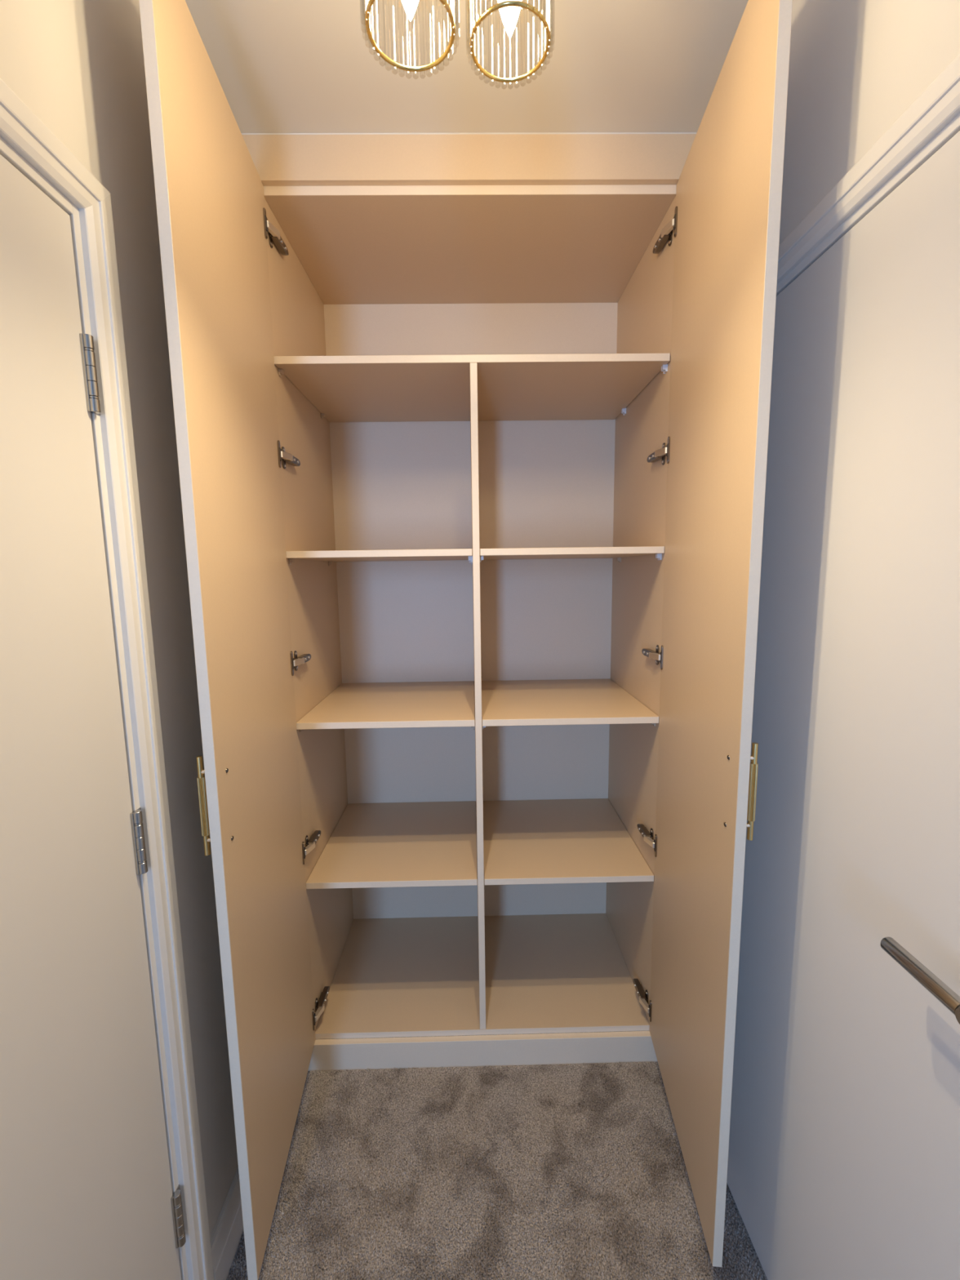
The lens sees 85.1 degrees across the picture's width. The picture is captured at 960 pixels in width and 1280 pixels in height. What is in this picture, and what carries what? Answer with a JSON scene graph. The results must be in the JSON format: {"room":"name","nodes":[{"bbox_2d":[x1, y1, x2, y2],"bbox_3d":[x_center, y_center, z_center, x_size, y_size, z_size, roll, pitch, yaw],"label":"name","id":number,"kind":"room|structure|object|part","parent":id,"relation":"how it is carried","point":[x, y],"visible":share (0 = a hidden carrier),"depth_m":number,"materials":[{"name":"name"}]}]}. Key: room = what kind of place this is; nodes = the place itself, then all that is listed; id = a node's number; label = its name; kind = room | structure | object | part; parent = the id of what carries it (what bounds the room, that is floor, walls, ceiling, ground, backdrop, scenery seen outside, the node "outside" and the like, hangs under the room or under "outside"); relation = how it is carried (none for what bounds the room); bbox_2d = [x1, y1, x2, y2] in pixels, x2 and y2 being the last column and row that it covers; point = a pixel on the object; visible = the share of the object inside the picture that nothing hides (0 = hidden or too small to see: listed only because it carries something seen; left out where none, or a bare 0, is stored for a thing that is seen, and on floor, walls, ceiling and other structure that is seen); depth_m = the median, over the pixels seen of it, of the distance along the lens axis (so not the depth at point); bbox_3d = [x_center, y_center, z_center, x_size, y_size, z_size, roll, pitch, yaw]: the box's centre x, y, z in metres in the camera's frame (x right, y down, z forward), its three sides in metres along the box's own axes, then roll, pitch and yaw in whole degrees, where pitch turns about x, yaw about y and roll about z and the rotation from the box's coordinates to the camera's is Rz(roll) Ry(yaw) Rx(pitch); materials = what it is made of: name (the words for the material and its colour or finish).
{"room":"hallway","nodes":[
{"label":"hallway","id":0,"kind":"room"},
{"bbox_2d":[0,0,238,1238],"bbox_3d":[-0.586,0.129,0.681,0.100,2.382,2.458,-1,7,-1],"label":"wall","id":1,"kind":"structure","parent":0,"point":[78,65],"depth_m":0.87,"materials":[{"name":"white paint"}]},
{"bbox_2d":[0,154,186,1279],"bbox_3d":[-0.541,0.409,0.451,0.048,1.874,0.776,-1,7,-1],"label":"door","id":2,"kind":"structure","parent":1,"relation":"in","point":[86,1190],"depth_m":0.67,"materials":[{"name":"white paint"}]},
{"bbox_2d":[0,136,188,1279],"bbox_3d":[-0.578,0.400,0.442,0.101,1.908,0.820,-1,7,-1],"label":"door frame","id":3,"kind":"structure","parent":1,"relation":"attached to","point":[14,157],"depth_m":0.78,"materials":[{"name":"white paint"}]},
{"bbox_2d":[0,78,213,1279],"bbox_3d":[-0.521,0.377,0.440,0.019,1.952,0.900,-1,7,-1],"label":"trim","id":4,"kind":"structure","parent":1,"relation":"attached to","point":[20,126],"depth_m":0.80,"materials":[{"name":"white paint"}]},
{"bbox_2d":[209,1167,243,1279],"bbox_3d":[-0.520,1.195,1.240,0.018,0.122,0.475,-1,7,-1],"label":"baseboard","id":5,"kind":"structure","parent":1,"relation":"attached to","point":[226,1235],"depth_m":1.06,"materials":[{"name":"white paint"}]},
{"bbox_2d":[185,0,748,133],"bbox_3d":[0.021,-0.987,-0.262,4.000,0.060,4.058,-1,7,-1],"label":"ceiling","id":6,"kind":"structure","parent":0,"point":[280,66],"depth_m":1.02,"materials":[{"name":"white paint"}]},
{"bbox_2d":[364,0,550,82],"bbox_3d":[-0.024,-0.907,0.652,0.243,0.334,0.236,-1,7,-1],"label":"pendant light","id":7,"kind":"object","parent":6,"relation":"hanging from","point":[509,10],"visible":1,"depth_m":0.68,"materials":[{"name":"gold metal"}]},
{"bbox_3d":[-0.085,-0.797,0.627,0.034,0.096,0.034,-1,7,-1],"label":"bulb","id":8,"kind":"part","parent":7,"relation":"part of","materials":[{"name":"white glass"}]},
{"bbox_3d":[0.040,-0.858,0.699,0.034,0.096,0.034,-1,7,-1],"label":"bulb","id":9,"kind":"part","parent":7,"relation":"part of","materials":[{"name":"white glass"}]},
{"bbox_2d":[226,1031,767,1279],"bbox_3d":[0.053,1.434,0.055,4.000,0.060,4.058,-1,7,-1],"label":"floor","id":10,"kind":"structure","parent":0,"point":[597,1087],"depth_m":1.19,"materials":[{"name":"carpet"}]},
{"bbox_2d":[138,0,792,1279],"bbox_3d":[-0.002,0.034,1.348,1.088,2.382,1.022,-1,7,-1],"label":"wardrobe","id":11,"kind":"object","parent":10,"relation":"on","point":[472,429],"visible":1,"depth_m":1.37,"materials":[{"name":"beige wood"}]},
{"bbox_3d":[-0.475,0.285,0.899,0.010,0.178,0.010,-1,7,-1],"label":"bar handle","id":12,"kind":"part","parent":11,"relation":"part of","materials":[{"name":"gold metal"}]},
{"bbox_3d":[-0.466,0.080,1.091,0.018,2.200,0.516,-2,7,-6],"label":"door","id":13,"kind":"part","parent":11,"relation":"part of","materials":[{"name":"beige wood"}]},
{"bbox_2d":[265,215,268,231],"bbox_3d":[-0.492,-0.958,1.205,0.004,0.030,0.014,-2,7,-6],"label":"hinge","id":14,"kind":"object","parent":11,"relation":"on","point":[266,220],"depth_m":1.20,"materials":[{"name":"grey metal"}]},
{"bbox_3d":[-0.497,-0.965,1.263,0.006,0.054,0.059,-1,7,-1],"label":"mounting plate","id":15,"kind":"part","parent":11,"relation":"part of","materials":[{"name":"silver metal"}]},
{"bbox_2d":[279,447,282,460],"bbox_3d":[-0.485,-0.451,1.271,0.004,0.030,0.014,-2,7,-6],"label":"hinge","id":16,"kind":"object","parent":11,"relation":"on","point":[280,450],"depth_m":1.27,"materials":[{"name":"grey metal"}]},
{"bbox_3d":[-0.490,-0.459,1.329,0.006,0.054,0.059,-1,7,-1],"label":"mounting plate","id":17,"kind":"part","parent":11,"relation":"part of","materials":[{"name":"silver metal"}]},
{"bbox_2d":[292,657,294,669],"bbox_3d":[-0.478,0.060,1.338,0.004,0.030,0.014,-2,7,-6],"label":"hinge","id":18,"kind":"object","parent":11,"relation":"on","point":[293,660],"depth_m":1.33,"materials":[{"name":"grey metal"}]},
{"bbox_3d":[-0.483,0.052,1.396,0.006,0.054,0.059,-1,7,-1],"label":"mounting plate","id":19,"kind":"part","parent":11,"relation":"part of","materials":[{"name":"silver metal"}]},
{"bbox_3d":[-0.499,0.052,1.603,0.018,2.294,0.502,-1,7,-1],"label":"panel","id":20,"kind":"part","parent":11,"relation":"part of","materials":[{"name":"beige wood"}]},
{"bbox_3d":[-0.476,0.563,1.463,0.006,0.054,0.059,-1,7,-1],"label":"mounting plate","id":21,"kind":"part","parent":11,"relation":"part of","materials":[{"name":"silver metal"}]},
{"bbox_3d":[-0.470,1.057,1.528,0.006,0.054,0.059,-1,7,-1],"label":"mounting plate","id":22,"kind":"part","parent":11,"relation":"part of","materials":[{"name":"silver metal"}]},
{"bbox_2d":[285,548,472,561],"bbox_3d":[-0.258,-0.250,1.565,0.469,0.018,0.496,-1,7,-1],"label":"shelf","id":23,"kind":"object","parent":11,"relation":"attached to","point":[291,554],"depth_m":1.32,"materials":[{"name":"beige wood"}]},
{"bbox_2d":[296,680,475,729],"bbox_3d":[-0.252,0.191,1.623,0.469,0.018,0.496,-1,7,-1],"label":"shelf","id":24,"kind":"object","parent":11,"relation":"attached to","point":[347,704],"depth_m":1.53,"materials":[{"name":"beige wood"}]},
{"bbox_2d":[306,800,477,888],"bbox_3d":[-0.246,0.638,1.682,0.469,0.018,0.496,-1,7,-1],"label":"shelf","id":25,"kind":"object","parent":11,"relation":"attached to","point":[370,843],"depth_m":1.61,"materials":[{"name":"beige wood"}]},
{"bbox_3d":[-0.025,-1.079,1.461,0.960,0.026,0.498,-1,7,-1],"label":"panel","id":26,"kind":"part","parent":11,"relation":"part of","materials":[{"name":"beige wood"}]},
{"bbox_3d":[-0.014,-0.029,1.852,0.960,2.210,0.006,-1,7,-1],"label":"panel","id":27,"kind":"part","parent":11,"relation":"part of","materials":[{"name":"beige wood"}]},
{"bbox_2d":[274,353,670,422],"bbox_3d":[-0.021,-0.712,1.509,0.957,0.018,0.496,-1,7,-1],"label":"shelf","id":28,"kind":"object","parent":11,"relation":"attached to","point":[573,387],"depth_m":1.42,"materials":[{"name":"beige wood"}]},
{"bbox_3d":[0.004,1.091,1.745,0.960,0.018,0.498,-1,7,-1],"label":"panel","id":29,"kind":"part","parent":11,"relation":"part of","materials":[{"name":"beige wood"}]},
{"bbox_2d":[483,798,653,884],"bbox_3d":[0.243,0.631,1.688,0.469,0.018,0.496,-1,7,-1],"label":"shelf","id":30,"kind":"object","parent":11,"relation":"attached to","point":[526,841],"depth_m":1.62,"materials":[{"name":"beige wood"}]},
{"bbox_2d":[481,678,658,726],"bbox_3d":[0.237,0.184,1.630,0.469,0.018,0.496,-1,7,-1],"label":"shelf","id":31,"kind":"object","parent":11,"relation":"attached to","point":[504,701],"depth_m":1.54,"materials":[{"name":"beige wood"}]},
{"bbox_2d":[480,546,664,559],"bbox_3d":[0.231,-0.258,1.572,0.469,0.018,0.496,-1,7,-1],"label":"shelf","id":32,"kind":"object","parent":11,"relation":"attached to","point":[626,553],"depth_m":1.33,"materials":[{"name":"beige wood"}]},
{"bbox_3d":[0.479,0.037,1.617,0.018,2.294,0.502,-1,7,-1],"label":"panel","id":33,"kind":"part","parent":11,"relation":"part of","materials":[{"name":"beige wood"}]},
{"bbox_3d":[0.483,1.042,1.541,0.006,0.054,0.059,-1,7,-1],"label":"mounting plate","id":34,"kind":"part","parent":11,"relation":"part of","materials":[{"name":"silver metal"}]},
{"bbox_3d":[0.477,0.549,1.476,0.006,0.054,0.059,-1,7,-1],"label":"mounting plate","id":35,"kind":"part","parent":11,"relation":"part of","materials":[{"name":"silver metal"}]},
{"bbox_3d":[0.470,0.038,1.409,0.006,0.054,0.059,-1,7,-1],"label":"mounting plate","id":36,"kind":"part","parent":11,"relation":"part of","materials":[{"name":"silver metal"}]},
{"bbox_3d":[0.463,-0.473,1.343,0.006,0.054,0.059,-1,7,-1],"label":"mounting plate","id":37,"kind":"part","parent":11,"relation":"part of","materials":[{"name":"silver metal"}]},
{"bbox_2d":[666,443,668,456],"bbox_3d":[0.460,-0.466,1.284,0.004,0.030,0.014,0,7,5],"label":"hinge","id":38,"kind":"object","parent":11,"relation":"on","point":[667,446],"depth_m":1.28,"materials":[{"name":"grey metal"}]},
{"bbox_3d":[0.456,-0.980,1.276,0.006,0.054,0.059,-1,7,-1],"label":"mounting plate","id":39,"kind":"part","parent":11,"relation":"part of","materials":[{"name":"silver metal"}]},
{"bbox_2d":[672,213,675,230],"bbox_3d":[0.453,-0.972,1.218,0.004,0.030,0.014,0,7,5],"label":"hinge","id":40,"kind":"object","parent":11,"relation":"on","point":[674,218],"depth_m":1.21,"materials":[{"name":"grey metal"}]},
{"bbox_3d":[0.458,0.066,1.105,0.018,2.200,0.516,0,7,5],"label":"door","id":41,"kind":"part","parent":11,"relation":"part of","materials":[{"name":"beige wood"}]},
{"bbox_3d":[0.475,0.265,0.912,0.010,0.176,0.010,-1,7,-1],"label":"bar handle","id":42,"kind":"part","parent":11,"relation":"part of","materials":[{"name":"gold metal"}]},
{"bbox_2d":[226,1060,765,1279],"bbox_3d":[0.030,1.276,1.004,1.070,0.008,0.980,-1,7,-1],"label":"carpet","id":43,"kind":"structure","parent":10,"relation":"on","point":[455,1070],"depth_m":1.22,"materials":[{"name":"grey carpet"}]},
{"bbox_2d":[778,0,959,244],"bbox_3d":[0.603,0.111,0.698,0.100,2.382,2.458,-1,7,-1],"label":"wall","id":44,"kind":"structure","parent":0,"point":[855,67],"depth_m":0.77,"materials":[{"name":"white paint"}]},
{"bbox_2d":[726,130,959,1279],"bbox_3d":[0.543,0.339,0.835,0.095,1.884,0.762,-1,7,-1],"label":"door","id":45,"kind":"structure","parent":44,"relation":"in","point":[844,1150],"depth_m":0.76,"materials":[{"name":"white paint"}]},
{"bbox_3d":[0.509,0.385,0.603,0.018,0.018,0.103,-1,7,-1],"label":"lever handle","id":46,"kind":"part","parent":45,"relation":"part of","materials":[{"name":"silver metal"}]},
{"bbox_2d":[776,113,959,296],"bbox_3d":[0.604,0.327,0.835,0.101,1.920,0.820,-1,7,-1],"label":"door frame","id":47,"kind":"structure","parent":44,"relation":"attached to","point":[953,127],"depth_m":0.71,"materials":[{"name":"white paint"}]},
{"bbox_2d":[777,53,959,284],"bbox_3d":[0.546,0.306,0.831,0.019,1.962,0.901,-1,7,-1],"label":"trim","id":48,"kind":"structure","parent":44,"relation":"attached to","point":[939,104],"depth_m":0.69,"materials":[{"name":"white paint"}]}
]}

